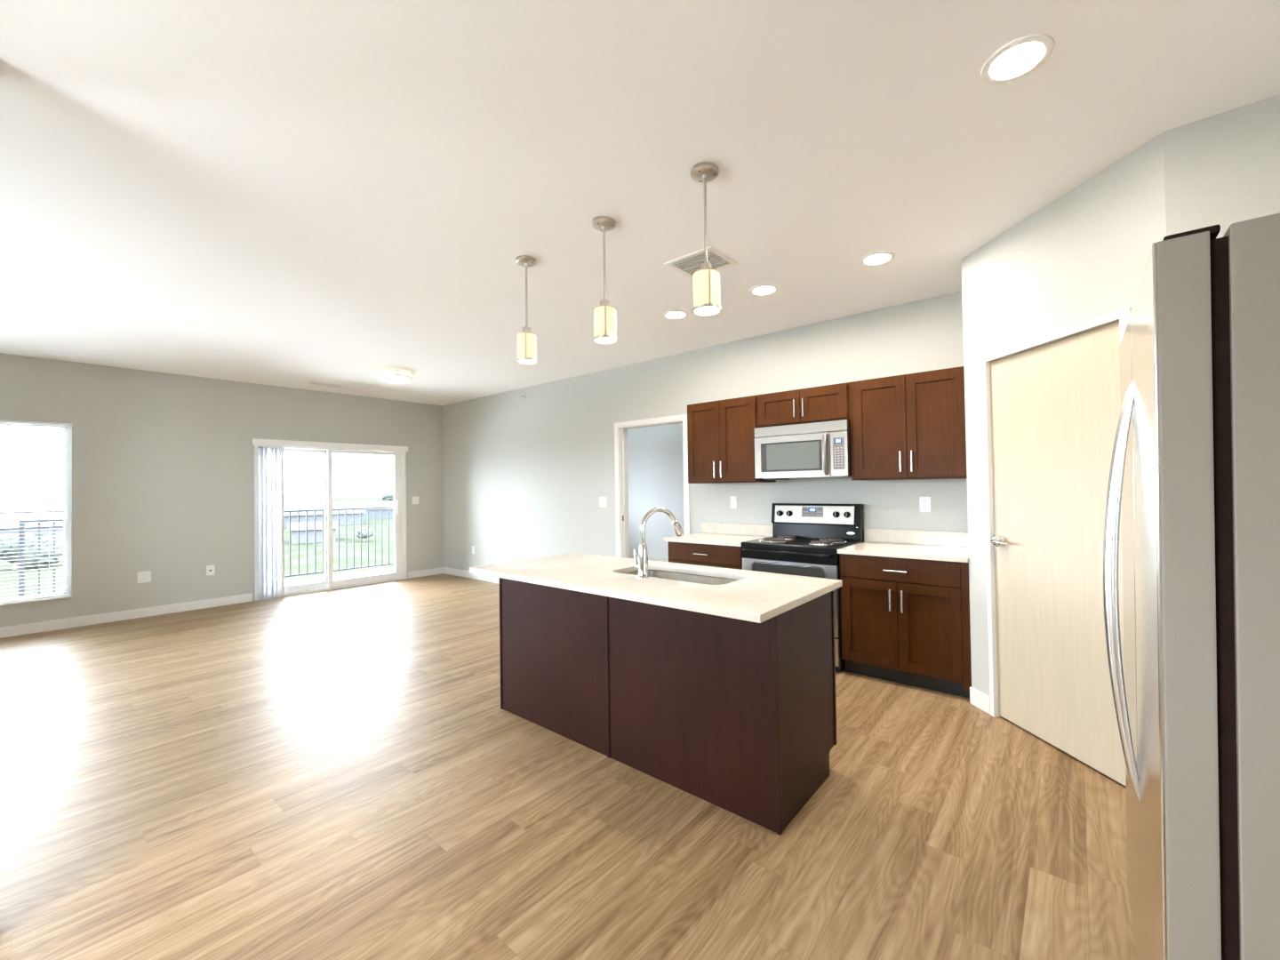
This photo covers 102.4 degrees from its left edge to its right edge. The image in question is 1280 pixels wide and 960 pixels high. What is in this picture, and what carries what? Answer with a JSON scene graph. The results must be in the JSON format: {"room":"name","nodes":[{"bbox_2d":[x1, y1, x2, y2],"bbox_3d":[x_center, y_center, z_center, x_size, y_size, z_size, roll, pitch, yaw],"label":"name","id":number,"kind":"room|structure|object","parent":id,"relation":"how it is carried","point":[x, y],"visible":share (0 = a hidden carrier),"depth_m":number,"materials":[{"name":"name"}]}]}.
{"room":"open-plan kitchen","nodes":[
{"label":"open-plan kitchen","id":0,"kind":"room"},
{"bbox_2d":[0,352,444,627],"bbox_3d":[-4.408,0.151,7.113,0.150,2.735,9.750,-2,-1,40],"label":"wall","id":1,"kind":"structure","parent":0,"point":[163,463],"depth_m":5.90,"materials":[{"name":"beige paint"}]},
{"bbox_2d":[0,422,71,605],"bbox_3d":[-6.457,0.307,4.661,0.150,1.790,1.760,-2,-1,40],"label":"window","id":2,"kind":"structure","parent":1,"relation":"in","point":[67,429],"depth_m":5.31,"materials":[{"name":"white plastic"}]},
{"bbox_2d":[0,419,70,602],"bbox_3d":[-6.440,0.296,4.647,0.035,1.764,1.740,-2,-1,40],"label":"mini blind","id":3,"kind":"object","parent":2,"relation":"attached to","point":[1,420],"visible":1,"depth_m":5.13,"materials":[{"name":"white plastic"}]},
{"bbox_2d":[137,570,151,583],"bbox_3d":[-5.482,1.073,5.695,0.009,0.120,0.105,-2,-1,40],"label":"wall outlet","id":4,"kind":"object","parent":1,"relation":"attached to","point":[142,576],"visible":1,"depth_m":5.69,"materials":[{"name":"white plastic"}]},
{"bbox_2d":[206,564,215,575],"bbox_3d":[-5.114,1.074,6.130,0.008,0.118,0.080,-2,-1,40],"label":"wall jack","id":5,"kind":"object","parent":1,"relation":"attached to","point":[210,569],"visible":1,"depth_m":6.13,"materials":[{"name":"white plastic"}]},
{"bbox_2d":[0,567,443,638],"bbox_3d":[-5.299,1.464,5.894,0.014,0.100,6.541,-2,-1,40],"label":"baseboard","id":6,"kind":"structure","parent":1,"relation":"attached to","point":[116,616],"depth_m":5.60,"materials":[{"name":"white paint"}]},
{"bbox_2d":[252,438,407,599],"bbox_3d":[-4.194,0.492,7.162,0.100,2.012,1.933,-2,-1,40],"label":"vertical blind","id":7,"kind":"object","parent":1,"relation":"attached to","point":[271,489],"visible":1,"depth_m":6.58,"materials":[{"name":"white plastic"}]},
{"bbox_2d":[254,446,407,600],"bbox_3d":[-4.271,0.513,7.239,0.161,2.010,1.916,-2,-1,40],"label":"door","id":8,"kind":"structure","parent":1,"relation":"in","point":[400,572],"depth_m":7.18,"materials":[{"name":"white plastic"}]},
{"bbox_2d":[411,496,418,503],"bbox_3d":[-3.507,0.318,8.047,0.010,0.118,0.110,-2,-1,40],"label":"light switch","id":9,"kind":"object","parent":1,"relation":"attached to","point":[415,500],"visible":1,"depth_m":8.04,"materials":[{"name":"white plastic"}]},
{"bbox_2d":[0,573,1136,959],"bbox_3d":[-0.979,1.485,4.203,9.089,0.120,9.750,-2,-1,40],"label":"floor","id":10,"kind":"structure","parent":0,"point":[343,773],"depth_m":2.09,"materials":[{"name":"brown wood"}]},
{"bbox_2d":[498,577,837,835],"bbox_3d":[0.046,0.960,2.832,1.836,0.858,0.656,-2,-1,40],"label":"kitchen island","id":11,"kind":"object","parent":10,"relation":"on","point":[739,716],"visible":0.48,"depth_m":2.33,"materials":[{"name":"brown wood"}]},
{"bbox_2d":[469,552,842,623],"bbox_3d":[-0.020,0.515,2.769,1.893,0.030,0.844,-2,-1,40],"label":"island countertop","id":12,"kind":"structure","parent":11,"relation":"on","point":[757,596],"depth_m":2.44,"materials":[{"name":"white stone"}]},
{"bbox_2d":[633,507,683,578],"bbox_3d":[0.098,0.319,2.698,0.277,0.355,0.104,0,-1,-30],"label":"kitchen faucet","id":13,"kind":"object","parent":12,"relation":"on","point":[642,564],"visible":1,"depth_m":2.62,"materials":[{"name":"silver metal"}]},
{"bbox_2d":[625,569,739,584],"bbox_3d":[0.203,0.627,2.735,0.773,0.198,0.389,-2,-1,40],"label":"sink","id":14,"kind":"object","parent":12,"relation":"in","point":[655,573],"visible":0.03,"depth_m":2.90,"materials":[{"name":"metal"}]},
{"bbox_2d":[668,541,742,569],"bbox_3d":[0.730,0.977,4.636,0.768,0.858,0.660,-2,-1,40],"label":"base cabinet","id":15,"kind":"object","parent":10,"relation":"on","point":[706,555],"visible":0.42,"depth_m":4.39,"materials":[{"name":"brown wood"}]},
{"bbox_2d":[663,522,772,546],"bbox_3d":[0.717,0.481,4.659,0.794,0.133,0.646,-2,-1,40],"label":"countertop","id":16,"kind":"structure","parent":15,"relation":"on","point":[712,533],"depth_m":4.73,"materials":[{"name":"white stone"}]},
{"bbox_2d":[741,503,863,671],"bbox_3d":[1.296,0.793,4.121,0.761,1.193,0.707,-2,-1,40],"label":"electric stove","id":17,"kind":"object","parent":10,"relation":"on","point":[806,539],"visible":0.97,"depth_m":4.09,"materials":[{"name":"black metal"}]},
{"bbox_2d":[759,537,788,542],"bbox_3d":[1.088,0.488,4.196,0.234,0.022,0.234,-2,-1,40],"label":"burner","id":18,"kind":"object","parent":17,"relation":"on","point":[764,540],"depth_m":4.15,"materials":[{"name":"metal"}]},
{"bbox_2d":[776,536,798,539],"bbox_3d":[1.244,0.488,4.359,0.182,0.022,0.182,-2,-1,40],"label":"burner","id":19,"kind":"object","parent":17,"relation":"on","point":[784,537],"depth_m":4.30,"materials":[{"name":"metal"}]},
{"bbox_2d":[741,536,863,554],"bbox_3d":[1.296,0.516,4.130,0.761,0.051,0.603,-2,-1,40],"label":"cooktop","id":20,"kind":"object","parent":17,"relation":"in","point":[827,545],"depth_m":4.00,"materials":[{"name":"black metal"}]},
{"bbox_2d":[808,540,833,544],"bbox_3d":[1.382,0.479,3.934,0.182,0.022,0.182,-2,-1,40],"label":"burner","id":21,"kind":"object","parent":17,"relation":"on","point":[813,542],"depth_m":3.90,"materials":[{"name":"metal"}]},
{"bbox_2d":[816,537,847,543],"bbox_3d":[1.527,0.480,4.106,0.234,0.022,0.234,-2,-1,40],"label":"burner","id":22,"kind":"object","parent":17,"relation":"on","point":[832,540],"depth_m":4.06,"materials":[{"name":"metal"}]},
{"bbox_2d":[839,553,971,697],"bbox_3d":[1.911,0.945,3.635,0.791,0.858,0.660,-2,-1,40],"label":"base cabinet","id":23,"kind":"object","parent":10,"relation":"on","point":[904,620],"visible":0.91,"depth_m":3.39,"materials":[{"name":"brown wood"}]},
{"bbox_2d":[837,528,968,562],"bbox_3d":[1.909,0.448,3.648,0.792,0.133,0.646,-2,-1,40],"label":"countertop","id":24,"kind":"structure","parent":23,"relation":"on","point":[924,545],"depth_m":3.72,"materials":[{"name":"white stone"}]},
{"bbox_2d":[1103,212,1279,959],"bbox_3d":[1.488,0.450,1.004,0.865,1.770,0.912,-1,-1,40],"label":"refrigerator","id":25,"kind":"object","parent":10,"relation":"on","point":[1195,472],"visible":1,"depth_m":0.87,"materials":[{"name":"grey metal"}]},
{"bbox_2d":[0,0,1279,405],"bbox_3d":[-1.021,-1.369,4.245,9.089,0.120,9.750,-2,-1,40],"label":"ceiling","id":26,"kind":"structure","parent":0,"point":[295,194],"depth_m":2.15,"materials":[{"name":"paint"}]},
{"bbox_2d":[308,381,343,387],"bbox_3d":[-4.040,-1.222,6.627,0.130,0.014,0.360,-2,-1,40],"label":"ceiling vent","id":27,"kind":"object","parent":26,"relation":"in","point":[312,382],"visible":1,"depth_m":6.60,"materials":[{"name":"white metal"}]},
{"bbox_2d":[376,368,412,383],"bbox_3d":[-2.859,-1.196,5.993,0.388,0.120,0.388,-2,-1,40],"label":"ceiling lamp","id":28,"kind":"object","parent":26,"relation":"attached to","point":[388,375],"visible":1,"depth_m":5.87,"materials":[{"name":"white glass"}]},
{"bbox_2d":[515,255,537,364],"bbox_3d":[-0.684,-1.021,3.108,0.127,0.620,0.127,-2,-1,40],"label":"pendant lamp","id":29,"kind":"object","parent":26,"relation":"hanging from","point":[526,340],"visible":1,"depth_m":3.07,"materials":[{"name":"white glass"}]},
{"bbox_2d":[518,360,535,362],"bbox_3d":[-0.680,-0.721,3.103,0.108,0.003,0.108,-2,-1,40],"label":"diffuser","id":30,"kind":"object","parent":29,"relation":"attached to","point":[519,361],"depth_m":3.12,"materials":[{"name":"white glass"}]},
{"bbox_2d":[592,216,617,343],"bbox_3d":[-0.184,-1.035,2.682,0.127,0.620,0.127,-2,-1,40],"label":"pendant lamp","id":31,"kind":"object","parent":26,"relation":"hanging from","point":[604,315],"visible":1,"depth_m":2.64,"materials":[{"name":"white glass"}]},
{"bbox_2d":[595,336,615,342],"bbox_3d":[-0.180,-0.734,2.678,0.108,0.003,0.108,-2,-1,40],"label":"diffuser","id":32,"kind":"object","parent":31,"relation":"attached to","point":[597,339],"depth_m":2.69,"materials":[{"name":"white glass"}]},
{"bbox_2d":[663,310,687,319],"bbox_3d":[0.286,-1.326,4.142,0.196,0.009,0.196,-2,-1,40],"label":"recessed light","id":33,"kind":"object","parent":26,"relation":"in","point":[675,314],"visible":1,"depth_m":4.13,"materials":[{"name":"white"}]},
{"bbox_2d":[664,245,737,278],"bbox_3d":[0.379,-1.338,3.189,0.340,0.014,0.300,-2,-1,40],"label":"ceiling vent","id":34,"kind":"object","parent":26,"relation":"in","point":[688,264],"visible":0.89,"depth_m":3.16,"materials":[{"name":"white metal"}]},
{"bbox_2d":[690,161,721,316],"bbox_3d":[0.288,-1.048,2.256,0.127,0.620,0.127,-2,-1,40],"label":"pendant lamp","id":35,"kind":"object","parent":26,"relation":"hanging from","point":[706,280],"visible":1,"depth_m":2.22,"materials":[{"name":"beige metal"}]},
{"bbox_2d":[695,306,719,313],"bbox_3d":[0.292,-0.748,2.251,0.108,0.003,0.108,-2,-1,40],"label":"diffuser","id":36,"kind":"object","parent":35,"relation":"attached to","point":[698,309],"depth_m":2.26,"materials":[{"name":"white glass"}]},
{"bbox_2d":[749,284,777,295],"bbox_3d":[0.876,-1.342,3.646,0.196,0.009,0.196,-2,-1,40],"label":"recessed light","id":37,"kind":"object","parent":26,"relation":"in","point":[762,290],"visible":1,"depth_m":3.64,"materials":[{"name":"white"}]},
{"bbox_2d":[859,250,895,265],"bbox_3d":[1.458,-1.357,3.165,0.196,0.009,0.196,-2,-1,40],"label":"recessed light","id":38,"kind":"object","parent":26,"relation":"in","point":[878,258],"visible":1,"depth_m":3.15,"materials":[{"name":"white"}]},
{"bbox_2d":[980,33,1054,84],"bbox_3d":[1.236,-1.376,1.691,0.196,0.009,0.196,-2,-1,40],"label":"recessed light","id":39,"kind":"object","parent":26,"relation":"in","point":[1020,57],"visible":1,"depth_m":1.68,"materials":[{"name":"white"}]},
{"bbox_2d":[627,423,684,557],"bbox_3d":[0.900,0.099,8.938,5.589,2.735,0.100,-2,-1,40],"label":"wall","id":40,"kind":"structure","parent":0,"point":[655,454],"depth_m":9.41,"materials":[{"name":"paint"}]},
{"bbox_2d":[629,553,668,561],"bbox_3d":[0.845,1.417,8.908,5.489,0.100,0.014,-2,-1,40],"label":"baseboard","id":41,"kind":"structure","parent":40,"relation":"attached to","point":[631,556],"depth_m":9.38,"materials":[{"name":"white paint"}]},
{"bbox_2d":[442,290,967,571],"bbox_3d":[0.203,0.060,5.604,8.839,2.735,0.130,-2,-1,40],"label":"wall","id":42,"kind":"structure","parent":0,"point":[526,478],"depth_m":5.66,"materials":[{"name":"beige paint"}]},
{"bbox_2d":[443,567,498,583],"bbox_3d":[-1.280,1.417,6.765,5.019,0.100,0.014,-2,-1,40],"label":"baseboard","id":43,"kind":"structure","parent":42,"relation":"attached to","point":[448,571],"depth_m":7.88,"materials":[{"name":"white paint"}]},
{"bbox_2d":[599,496,607,506],"bbox_3d":[-0.438,0.259,6.055,0.116,0.118,0.010,-2,-1,40],"label":"light switch","id":44,"kind":"object","parent":42,"relation":"attached to","point":[602,500],"visible":1,"depth_m":6.05,"materials":[{"name":"white plastic"}]},
{"bbox_2d":[614,414,690,558],"bbox_3d":[0.157,0.381,5.632,1.026,2.095,0.146,-2,-1,40],"label":"trim","id":45,"kind":"structure","parent":42,"relation":"attached to","point":[620,428],"depth_m":5.88,"materials":[{"name":"white paint"}]},
{"bbox_2d":[687,394,775,483],"bbox_3d":[0.818,-0.347,4.745,0.731,0.747,0.388,-2,-1,40],"label":"upper cabinet","id":46,"kind":"object","parent":42,"relation":"attached to","point":[721,437],"visible":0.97,"depth_m":4.60,"materials":[{"name":"brown wood"}]},
{"bbox_2d":[730,496,736,508],"bbox_3d":[0.896,0.212,4.925,0.070,0.115,0.010,-2,-1,40],"label":"light switch","id":47,"kind":"object","parent":42,"relation":"attached to","point":[733,499],"visible":1,"depth_m":4.92,"materials":[{"name":"white plastic"}]},
{"bbox_2d":[701,522,772,535],"bbox_3d":[0.919,0.466,4.897,0.794,0.103,0.020,-2,-1,40],"label":"backsplash","id":48,"kind":"structure","parent":42,"relation":"attached to","point":[741,529],"depth_m":4.88,"materials":[{"name":"white stone"}]},
{"bbox_2d":[757,382,850,427],"bbox_3d":[1.387,-0.592,4.262,0.770,0.288,0.388,-2,-1,40],"label":"upper cabinet","id":49,"kind":"object","parent":42,"relation":"attached to","point":[828,403],"visible":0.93,"depth_m":4.11,"materials":[{"name":"brown wood"}]},
{"bbox_2d":[754,419,851,479],"bbox_3d":[1.371,-0.226,4.233,0.766,0.440,0.450,-2,-1,40],"label":"microwave","id":50,"kind":"object","parent":49,"relation":"attached to","point":[815,450],"visible":0.97,"depth_m":4.07,"materials":[{"name":"silver metal"}]},
{"bbox_2d":[849,366,967,479],"bbox_3d":[1.983,-0.378,3.756,0.782,0.747,0.388,-2,-1,40],"label":"upper cabinet","id":51,"kind":"object","parent":42,"relation":"attached to","point":[911,426],"visible":0.89,"depth_m":3.62,"materials":[{"name":"brown wood"}]},
{"bbox_2d":[864,528,967,546],"bbox_3d":[2.111,0.434,3.887,0.792,0.103,0.020,-2,-1,40],"label":"backsplash","id":52,"kind":"structure","parent":42,"relation":"attached to","point":[956,539],"depth_m":3.89,"materials":[{"name":"white stone"}]},
{"bbox_2d":[919,496,931,511],"bbox_3d":[2.143,0.183,3.869,0.076,0.115,0.009,-2,-1,40],"label":"wall outlet","id":53,"kind":"object","parent":42,"relation":"attached to","point":[924,502],"visible":1,"depth_m":3.87,"materials":[{"name":"white plastic"}]},
{"bbox_2d":[961,131,1166,695],"bbox_3d":[2.108,-0.012,2.605,0.100,2.735,1.141,-1,-1,-5],"label":"wall","id":54,"kind":"structure","parent":0,"point":[1082,257],"depth_m":2.58,"materials":[{"name":"beige paint"}]},
{"bbox_2d":[969,687,990,714],"bbox_3d":[2.030,1.314,3.071,0.014,0.100,0.158,-1,-1,-5],"label":"baseboard","id":55,"kind":"structure","parent":54,"relation":"attached to","point":[980,700],"depth_m":3.06,"materials":[{"name":"white paint"}]},
{"bbox_2d":[981,306,1131,717],"bbox_3d":[2.108,0.314,2.588,0.112,2.082,0.843,-1,-1,-5],"label":"trim","id":56,"kind":"structure","parent":54,"relation":"attached to","point":[1122,316],"depth_m":2.97,"materials":[{"name":"white paint"}]},
{"bbox_2d":[990,321,1125,785],"bbox_3d":[2.058,0.328,2.589,0.114,2.032,0.774,-1,-1,-5],"label":"door","id":57,"kind":"structure","parent":54,"relation":"in","point":[1055,406],"depth_m":2.56,"materials":[{"name":"beige wood"}]},
{"bbox_2d":[1163,94,1279,238],"bbox_3d":[2.388,-0.027,1.857,0.658,2.735,0.100,-2,-1,40],"label":"wall","id":58,"kind":"structure","parent":0,"point":[1222,169],"depth_m":1.95,"materials":[{"name":"beige paint"}]},
{"label":"outside","id":59,"kind":"structure","parent":0,"visible":0},
{"bbox_2d":[284,567,394,585],"bbox_3d":[-5.199,1.666,7.486,1.600,0.140,5.100,-2,-1,40],"label":"floor","id":60,"kind":"structure","parent":59,"point":[388,570],"depth_m":8.58,"materials":[{"name":"white concrete"}]},
{"bbox_2d":[18,506,394,596],"bbox_3d":[-5.583,1.038,7.779,0.044,1.135,4.852,-2,-1,40],"label":"balcony railing","id":61,"kind":"object","parent":60,"relation":"on","point":[21,537],"visible":0.22,"depth_m":8.15,"materials":[{"name":"black metal"}]},
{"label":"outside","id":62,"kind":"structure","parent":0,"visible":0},
{"bbox_2d":[0,496,394,598],"bbox_3d":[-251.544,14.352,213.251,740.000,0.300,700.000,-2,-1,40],"label":"ground","id":63,"kind":"structure","parent":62,"point":[11,572],"depth_m":55.80,"materials":[{"name":"green plant"}]},
{"bbox_2d":[0,533,63,569],"bbox_3d":[-62.538,7.232,52.688,5.056,3.723,4.453,0,-1,-34],"label":"tree","id":64,"kind":"object","parent":63,"relation":"on","point":[5,542],"visible":0.73,"depth_m":51.68,"materials":[{"name":"green plant"}]},
{"bbox_2d":[0,512,63,545],"bbox_3d":[-94.995,7.382,73.319,12.000,4.900,31.000,-1,-1,38],"label":"house","id":65,"kind":"structure","parent":63,"relation":"on","point":[7,524],"depth_m":75.41,"materials":[{"name":"white"}]},
{"bbox_2d":[287,520,337,543],"bbox_3d":[-49.236,7.769,77.785,6.500,2.900,7.000,0,-1,-32],"label":"house","id":66,"kind":"structure","parent":63,"relation":"on","point":[310,524],"depth_m":75.25,"materials":[{"name":"white"}]},
{"bbox_2d":[284,504,366,527],"bbox_3d":[-79.244,7.992,110.438,35.000,4.300,12.000,0,-1,-36],"label":"house","id":67,"kind":"structure","parent":63,"relation":"on","point":[342,513],"depth_m":113.07,"materials":[{"name":"grey"}]},
{"bbox_2d":[284,500,393,519],"bbox_3d":[-71.168,8.129,141.612,45.000,4.700,13.000,0,-1,-27],"label":"building","id":68,"kind":"structure","parent":63,"relation":"on","point":[388,503],"depth_m":136.39,"materials":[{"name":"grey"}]},
{"bbox_2d":[356,527,374,541],"bbox_3d":[-40.400,8.008,75.776,2.398,2.166,2.764,-1,-1,-21],"label":"tree","id":69,"kind":"object","parent":63,"relation":"on","point":[364,530],"visible":0.77,"depth_m":75.10,"materials":[{"name":"green plant"}]},
{"bbox_2d":[380,489,393,501],"bbox_3d":[-86.041,7.234,177.101,6.988,8.023,5.952,-2,-1,38],"label":"tree","id":70,"kind":"object","parent":63,"relation":"on","point":[388,495],"visible":0.56,"depth_m":174.48,"materials":[{"name":"green plant"}]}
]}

